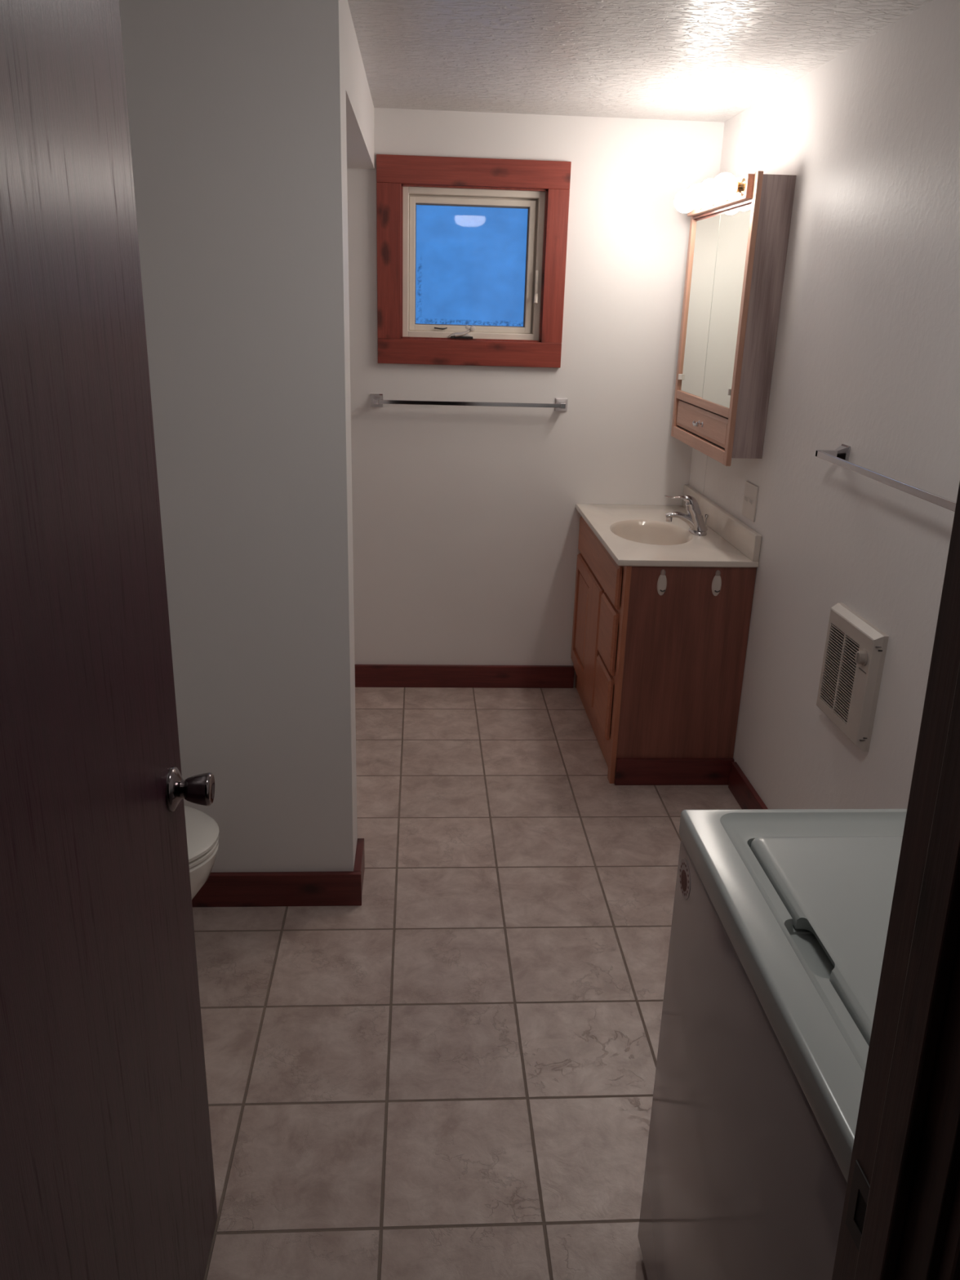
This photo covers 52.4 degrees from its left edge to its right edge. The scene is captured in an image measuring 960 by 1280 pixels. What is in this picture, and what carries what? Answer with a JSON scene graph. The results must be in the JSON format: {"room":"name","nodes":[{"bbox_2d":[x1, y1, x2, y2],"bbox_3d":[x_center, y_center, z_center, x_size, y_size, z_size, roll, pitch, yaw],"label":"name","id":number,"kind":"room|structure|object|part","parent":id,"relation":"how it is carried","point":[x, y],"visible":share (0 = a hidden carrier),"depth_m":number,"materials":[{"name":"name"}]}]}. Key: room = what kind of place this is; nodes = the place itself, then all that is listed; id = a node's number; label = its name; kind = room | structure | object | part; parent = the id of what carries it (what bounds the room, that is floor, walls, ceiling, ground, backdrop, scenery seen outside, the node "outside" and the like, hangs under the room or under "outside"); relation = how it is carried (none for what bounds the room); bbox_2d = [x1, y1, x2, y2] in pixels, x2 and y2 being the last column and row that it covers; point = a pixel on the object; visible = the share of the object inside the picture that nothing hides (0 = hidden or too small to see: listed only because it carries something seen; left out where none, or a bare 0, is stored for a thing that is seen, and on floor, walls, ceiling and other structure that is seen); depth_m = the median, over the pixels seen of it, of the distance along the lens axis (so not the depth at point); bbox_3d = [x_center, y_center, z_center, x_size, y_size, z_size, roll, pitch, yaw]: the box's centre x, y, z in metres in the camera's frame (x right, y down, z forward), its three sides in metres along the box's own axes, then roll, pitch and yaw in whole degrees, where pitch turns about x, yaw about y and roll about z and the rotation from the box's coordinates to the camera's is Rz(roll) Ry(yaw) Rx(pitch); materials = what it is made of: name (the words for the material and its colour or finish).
{"room":"bathroom","nodes":[
{"label":"bathroom","id":0,"kind":"room"},
{"bbox_2d":[119,0,361,906],"bbox_3d":[-0.907,-0.372,2.502,1.183,2.342,0.200,0,19,-4],"label":"wall","id":1,"kind":"structure","parent":0,"point":[237,108],"depth_m":2.37,"materials":[{"name":"paint"}]},
{"bbox_2d":[353,838,364,893],"bbox_3d":[-0.361,0.685,2.913,0.021,0.106,0.182,0,19,-4],"label":"baseboard","id":2,"kind":"structure","parent":1,"relation":"attached to","point":[359,863],"depth_m":2.90,"materials":[{"name":"brown wood"}]},
{"bbox_2d":[344,0,374,168],"bbox_3d":[-0.938,-1.659,2.956,1.160,0.210,1.508,0,19,-4],"label":"wall","id":3,"kind":"structure","parent":0,"point":[360,134],"depth_m":2.89,"materials":[{"name":"paint"}]},
{"bbox_2d":[192,686,741,1279],"bbox_3d":[-0.276,1.224,1.656,3.600,0.080,6.173,0,19,-4],"label":"floor","id":4,"kind":"structure","parent":0,"point":[448,1073],"depth_m":2.40,"materials":[{"name":"beige tile"}]},
{"bbox_2d":[184,805,219,899],"bbox_3d":[-1.063,0.515,2.356,0.854,0.755,0.464,0,19,-4],"label":"toilet","id":5,"kind":"object","parent":4,"relation":"on","point":[202,833],"visible":0.14,"depth_m":2.35,"materials":[{"name":"white ceramic"}]},
{"bbox_3d":[-0.878,0.473,2.353,0.485,0.024,0.368,0,19,-4],"label":"lid","id":6,"kind":"part","parent":5,"relation":"part of","materials":[{"name":"white ceramic"}]},
{"bbox_3d":[-0.880,0.494,2.360,0.483,0.015,0.364,0,19,-4],"label":"seat","id":7,"kind":"part","parent":5,"relation":"part of","materials":[{"name":"white ceramic"}]},
{"bbox_3d":[-0.898,0.687,2.427,0.507,0.392,0.360,0,19,-4],"label":"bowl","id":8,"kind":"part","parent":5,"relation":"part of","materials":[{"name":"white ceramic"}]},
{"bbox_2d":[570,515,756,785],"bbox_3d":[0.680,-0.015,3.914,0.470,0.829,0.967,0,19,-4],"label":"vanity cabinet","id":9,"kind":"object","parent":4,"relation":"on","point":[659,678],"visible":0.81,"depth_m":3.50,"materials":[{"name":"brown wood"}]},
{"bbox_3d":[0.668,-0.171,4.362,0.438,0.829,0.015,0,19,-4],"label":"panel","id":10,"kind":"part","parent":9,"relation":"part of","materials":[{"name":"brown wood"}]},
{"bbox_3d":[0.436,-0.086,4.163,0.011,0.347,0.270,0,19,-4],"label":"door panel","id":11,"kind":"part","parent":9,"relation":"part of","materials":[{"name":"brown wood"}]},
{"bbox_3d":[0.443,-0.053,4.075,0.017,0.490,0.577,0,19,-4],"label":"cabinet door","id":12,"kind":"part","parent":9,"relation":"part of","materials":[{"name":"brown wood"}]},
{"bbox_3d":[0.461,-0.322,3.821,0.017,0.154,0.866,0,19,-4],"label":"false drawer","id":13,"kind":"part","parent":9,"relation":"part of","materials":[{"name":"brown wood"}]},
{"bbox_3d":[0.471,-0.019,3.907,0.018,0.829,0.953,0,19,-4],"label":"frame","id":14,"kind":"part","parent":9,"relation":"part of","materials":[{"name":"brown wood"}]},
{"bbox_3d":[0.465,0.213,3.692,0.017,0.240,0.270,0,19,-4],"label":"drawer","id":15,"kind":"part","parent":9,"relation":"part of","materials":[{"name":"brown wood"}]},
{"bbox_3d":[0.472,-0.026,3.609,0.017,0.234,0.270,0,19,-4],"label":"drawer","id":16,"kind":"part","parent":9,"relation":"part of","materials":[{"name":"brown wood"}]},
{"bbox_2d":[657,568,666,595],"bbox_3d":[0.626,-0.195,3.340,0.033,0.092,0.020,0,19,-4],"label":"hook","id":17,"kind":"object","parent":9,"relation":"attached to","point":[662,580],"visible":1,"depth_m":3.34,"materials":[{"name":"white plastic"}]},
{"bbox_2d":[575,484,761,567],"bbox_3d":[0.683,-0.407,3.778,0.486,0.230,0.964,0,19,-4],"label":"sink","id":18,"kind":"object","parent":9,"relation":"in","point":[633,535],"visible":0.94,"depth_m":3.64,"materials":[{"name":"stone"}]},
{"bbox_2d":[609,520,693,545],"bbox_3d":[0.651,-0.351,3.751,0.306,0.133,0.432,0,19,-4],"label":"basin","id":19,"kind":"object","parent":18,"relation":"in","point":[624,532],"depth_m":3.88,"materials":[{"name":"ceramic"}]},
{"bbox_2d":[664,495,708,536],"bbox_3d":[0.791,-0.472,3.694,0.171,0.148,0.111,-7,21,-22],"label":"faucet","id":20,"kind":"object","parent":18,"relation":"on","point":[695,519],"visible":1,"depth_m":3.69,"materials":[{"name":"silver metal"}]},
{"bbox_3d":[0.748,-0.533,3.687,0.102,0.025,0.028,0,19,-4],"label":"lever","id":21,"kind":"part","parent":20,"relation":"part of","materials":[{"name":"silver metal"}]},
{"bbox_3d":[0.773,-0.452,3.717,0.140,0.074,0.048,0,19,-4],"label":"spout","id":22,"kind":"part","parent":20,"relation":"part of","materials":[{"name":"silver metal"}]},
{"bbox_3d":[0.833,-0.418,3.733,0.060,0.013,0.116,0,19,-4],"label":"plate","id":23,"kind":"part","parent":20,"relation":"part of","materials":[{"name":"silver metal"}]},
{"bbox_3d":[0.714,0.484,3.585,0.435,0.104,0.015,0,19,-4],"label":"board","id":24,"kind":"part","parent":9,"relation":"part of","materials":[{"name":"brown wood"}]},
{"bbox_3d":[0.721,0.137,3.480,0.438,0.829,0.015,0,19,-4],"label":"panel","id":25,"kind":"part","parent":9,"relation":"part of","materials":[{"name":"brown wood"}]},
{"bbox_2d":[711,569,721,595],"bbox_3d":[0.816,-0.193,3.352,0.033,0.092,0.020,0,19,-4],"label":"hook","id":26,"kind":"object","parent":9,"relation":"attached to","point":[717,581],"visible":1,"depth_m":3.36,"materials":[{"name":"white plastic"}]},
{"bbox_2d":[637,808,906,1279],"bbox_3d":[0.660,0.751,1.357,0.676,1.060,0.685,0,19,-4],"label":"washing machine","id":27,"kind":"object","parent":4,"relation":"on","point":[777,942],"visible":0.73,"depth_m":1.29,"materials":[{"name":"white metal"}]},
{"bbox_2d":[679,858,690,899],"bbox_3d":[0.317,0.371,1.514,0.001,0.062,0.062,0,19,-4],"label":"round sticker","id":28,"kind":"object","parent":27,"relation":"attached to","point":[684,873],"visible":1,"depth_m":1.51,"materials":[{"name":"paper"}]},
{"bbox_2d":[680,862,688,896],"bbox_3d":[0.317,0.371,1.514,0.001,0.051,0.051,0,19,-4],"label":"print","id":29,"kind":"object","parent":28,"relation":"attached to","point":[684,868],"depth_m":1.51},
{"bbox_3d":[0.670,0.401,1.235,0.676,0.048,0.685,0,19,-4],"label":"panel","id":30,"kind":"part","parent":27,"relation":"part of","materials":[{"name":"white ceramic"}]},
{"bbox_3d":[0.633,0.392,1.208,0.434,0.024,0.554,0,19,-4],"label":"lid","id":31,"kind":"part","parent":27,"relation":"part of","materials":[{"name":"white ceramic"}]},
{"bbox_2d":[346,107,724,686],"bbox_3d":[-0.343,-0.916,4.115,2.702,2.342,0.120,0,19,-4],"label":"wall","id":32,"kind":"structure","parent":0,"point":[466,518],"depth_m":4.08,"materials":[{"name":"paint"}]},
{"bbox_2d":[355,664,574,688],"bbox_3d":[-0.595,0.161,4.403,2.052,0.105,0.019,0,19,-4],"label":"baseboard","id":33,"kind":"structure","parent":32,"relation":"attached to","point":[366,675],"depth_m":4.42,"materials":[{"name":"brown wood"}]},
{"bbox_2d":[370,393,568,411],"bbox_3d":[-0.042,-0.975,4.015,0.818,0.052,0.064,0,19,-4],"label":"towel bar","id":34,"kind":"object","parent":32,"relation":"attached to","point":[376,400],"visible":1,"depth_m":4.00,"materials":[{"name":"silver metal"}]},
{"bbox_3d":[-0.424,-0.978,3.991,0.052,0.052,0.064,0,19,-4],"label":"post","id":35,"kind":"part","parent":34,"relation":"part of","materials":[{"name":"silver metal"}]},
{"bbox_3d":[0.340,-0.972,4.039,0.052,0.052,0.064,0,19,-4],"label":"post","id":36,"kind":"part","parent":34,"relation":"part of","materials":[{"name":"silver metal"}]},
{"bbox_2d":[376,154,571,368],"bbox_3d":[-0.036,-1.502,3.913,0.746,0.765,0.139,0,19,-4],"label":"window","id":37,"kind":"structure","parent":32,"relation":"in","point":[403,182],"depth_m":3.86,"materials":[{"name":"red wood"}]},
{"bbox_3d":[-0.060,-1.247,3.939,0.083,0.047,0.022,0,19,-4],"label":"crank handle","id":38,"kind":"part","parent":37,"relation":"part of","materials":[{"name":"white plastic"}]},
{"bbox_3d":[-0.035,-1.505,3.932,0.499,0.502,0.041,0,19,-4],"label":"sash","id":39,"kind":"part","parent":37,"relation":"part of","materials":[{"name":"beige plastic"}]},
{"bbox_3d":[-0.032,-1.510,3.935,0.562,0.562,0.093,0,19,-4],"label":"frame","id":40,"kind":"part","parent":37,"relation":"part of","materials":[{"name":"beige plastic"}]},
{"bbox_2d":[347,0,933,122],"bbox_3d":[-0.138,-1.072,0.862,2.702,0.100,6.173,0,19,-4],"label":"ceiling","id":41,"kind":"structure","parent":0,"point":[702,60],"depth_m":2.74,"materials":[{"name":"paint"}]},
{"bbox_2d":[688,0,959,808],"bbox_3d":[1.061,-0.285,2.418,0.101,2.342,3.653,0,19,-4],"label":"wall","id":42,"kind":"structure","parent":0,"point":[867,357],"depth_m":2.60,"materials":[{"name":"white paint"}]},
{"bbox_2d":[681,484,761,561],"bbox_3d":[0.916,-0.469,3.771,0.024,0.094,0.964,0,19,-4],"label":"backsplash","id":43,"kind":"structure","parent":42,"relation":"attached to","point":[744,539],"depth_m":3.59,"materials":[{"name":"stone"}]},
{"bbox_2d":[671,170,795,466],"bbox_3d":[0.825,-1.147,3.526,0.246,0.910,0.775,0,19,-4],"label":"medicine cabinet","id":44,"kind":"object","parent":42,"relation":"attached to","point":[740,227],"visible":1,"depth_m":3.28,"materials":[{"name":"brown wood"}]},
{"bbox_2d":[674,189,702,213],"bbox_3d":[0.755,-1.591,3.535,0.100,0.080,0.080,0,19,-4],"label":"socket","id":45,"kind":"object","parent":44,"relation":"attached to","point":[681,205],"depth_m":3.52,"materials":[{"name":"metal"}]},
{"bbox_3d":[0.807,-0.803,3.623,0.030,0.020,0.064,0,19,-4],"label":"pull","id":46,"kind":"part","parent":44,"relation":"part of","materials":[{"name":"silver metal"}]},
{"bbox_3d":[0.822,-0.739,3.668,0.018,0.043,0.711,0,19,-4],"label":"rail","id":47,"kind":"part","parent":44,"relation":"part of","materials":[{"name":"brown wood"}]},
{"bbox_2d":[685,183,715,208],"bbox_3d":[0.764,-1.538,3.385,0.100,0.080,0.080,0,19,-4],"label":"socket","id":48,"kind":"object","parent":44,"relation":"attached to","point":[692,200],"depth_m":3.36,"materials":[{"name":"metal"}]},
{"bbox_2d":[679,213,724,397],"bbox_3d":[0.828,-1.244,3.661,0.004,0.627,0.390,0,19,-4],"label":"mirror","id":49,"kind":"object","parent":44,"relation":"on","point":[706,228],"depth_m":3.67,"materials":[{"name":"silver metal"}]},
{"bbox_3d":[0.825,-0.812,3.643,0.011,0.098,0.697,0,19,-4],"label":"drawer","id":50,"kind":"part","parent":44,"relation":"part of","materials":[{"name":"brown wood"}]},
{"bbox_3d":[0.826,-0.880,3.619,0.018,0.032,0.711,0,19,-4],"label":"rail","id":51,"kind":"part","parent":44,"relation":"part of","materials":[{"name":"brown wood"}]},
{"bbox_2d":[697,178,728,204],"bbox_3d":[0.773,-1.486,3.234,0.100,0.080,0.080,0,19,-4],"label":"socket","id":52,"kind":"object","parent":44,"relation":"attached to","point":[705,195],"depth_m":3.21,"materials":[{"name":"metal"}]},
{"bbox_3d":[0.834,-1.538,3.389,0.040,0.071,0.715,0,19,-4],"label":"light panel","id":53,"kind":"part","parent":44,"relation":"part of","materials":[{"name":"brown wood"}]},
{"bbox_2d":[692,199,751,221],"bbox_3d":[0.844,-1.494,3.405,0.018,0.021,0.711,0,19,-4],"label":"frame","id":54,"kind":"object","parent":44,"relation":"attached to","point":[744,206],"depth_m":3.33,"materials":[{"name":"brown wood"}]},
{"bbox_2d":[702,206,751,408],"bbox_3d":[0.840,-1.129,3.337,0.004,0.623,0.339,0,19,-4],"label":"mirror","id":55,"kind":"object","parent":44,"relation":"on","point":[735,224],"depth_m":3.32,"materials":[{"name":"silver metal"}]},
{"bbox_2d":[711,173,746,200],"bbox_3d":[0.782,-1.433,3.083,0.100,0.080,0.080,0,19,-4],"label":"socket","id":56,"kind":"object","parent":44,"relation":"attached to","point":[723,187],"depth_m":3.06,"materials":[{"name":"metal"}]},
{"bbox_3d":[0.917,-1.032,3.172,0.106,0.875,0.014,0,19,-4],"label":"panel","id":57,"kind":"part","parent":44,"relation":"part of","materials":[{"name":"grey wood"}]},
{"bbox_2d":[728,761,768,808],"bbox_3d":[0.996,0.913,2.374,0.019,0.105,2.548,0,19,-4],"label":"baseboard","id":58,"kind":"structure","parent":42,"relation":"attached to","point":[740,786],"depth_m":3.43,"materials":[{"name":"brown wood"}]},
{"bbox_2d":[742,480,759,522],"bbox_3d":[0.942,-0.487,3.419,0.017,0.121,0.130,0,19,-4],"label":"switch plate","id":59,"kind":"object","parent":42,"relation":"attached to","point":[751,491],"visible":1,"depth_m":3.41,"materials":[{"name":"white plastic"}]},
{"bbox_2d":[816,602,888,751],"bbox_3d":[0.970,0.093,2.592,0.056,0.314,0.282,0,19,-4],"label":"wall heater","id":60,"kind":"object","parent":42,"relation":"attached to","point":[855,649],"visible":1,"depth_m":2.54,"materials":[{"name":"beige paint"}]},
{"bbox_2d":[820,623,844,709],"bbox_3d":[0.965,0.074,2.661,0.008,0.220,0.092,0,19,-4],"label":"grille","id":61,"kind":"object","parent":60,"relation":"attached to","point":[834,650],"depth_m":2.66,"materials":[{"name":"white metal"}]},
{"bbox_2d":[834,635,859,723],"bbox_3d":[0.970,0.105,2.571,0.008,0.220,0.087,0,19,-4],"label":"grille","id":62,"kind":"object","parent":60,"relation":"attached to","point":[848,670],"depth_m":2.58,"materials":[{"name":"white metal"}]},
{"bbox_3d":[0.963,0.044,2.465,0.018,0.042,0.042,0,19,-4],"label":"thermostat knob","id":63,"kind":"part","parent":60,"relation":"part of","materials":[{"name":"white plastic"}]},
{"bbox_2d":[815,444,955,511],"bbox_3d":[0.979,-0.383,2.299,0.082,0.048,0.810,0,19,-4],"label":"towel bar","id":64,"kind":"object","parent":42,"relation":"attached to","point":[839,456],"visible":1,"depth_m":2.31,"materials":[{"name":"silver metal"}]},
{"bbox_3d":[0.957,-0.508,2.658,0.082,0.048,0.048,0,19,-4],"label":"post","id":65,"kind":"part","parent":64,"relation":"part of","materials":[{"name":"silver metal"}]},
{"bbox_3d":[-0.187,0.287,0.669,2.602,2.342,0.120,0,19,-4],"label":"wall","id":66,"kind":"structure","parent":0,"visible":0},
{"bbox_2d":[0,0,217,1279],"bbox_3d":[-0.473,0.267,1.146,0.171,2.030,0.790,0,19,-4],"label":"door","id":67,"kind":"structure","parent":66,"relation":"in","point":[107,1169],"depth_m":1.09,"materials":[{"name":"brown wood"}]},
{"bbox_3d":[-0.428,0.227,1.482,0.040,0.052,0.052,0,19,-4],"label":"knob","id":68,"kind":"part","parent":67,"relation":"part of","materials":[{"name":"silver metal"}]},
{"bbox_2d":[831,481,959,1279],"bbox_3d":[-0.050,0.395,0.707,0.945,2.120,0.142,0,19,-4],"label":"door frame","id":69,"kind":"structure","parent":66,"relation":"attached to","point":[900,1220],"depth_m":0.68,"materials":[{"name":"brown wood"}]},
{"bbox_3d":[0.312,0.469,0.800,0.005,0.070,0.038,0,19,-4],"label":"strike plate","id":70,"kind":"part","parent":69,"relation":"part of","materials":[{"name":"metal"}]},
{"bbox_3d":[0.359,0.418,0.674,0.132,2.120,0.018,0,19,-4],"label":"casing","id":71,"kind":"part","parent":69,"relation":"part of","materials":[{"name":"brown wood"}]}
]}

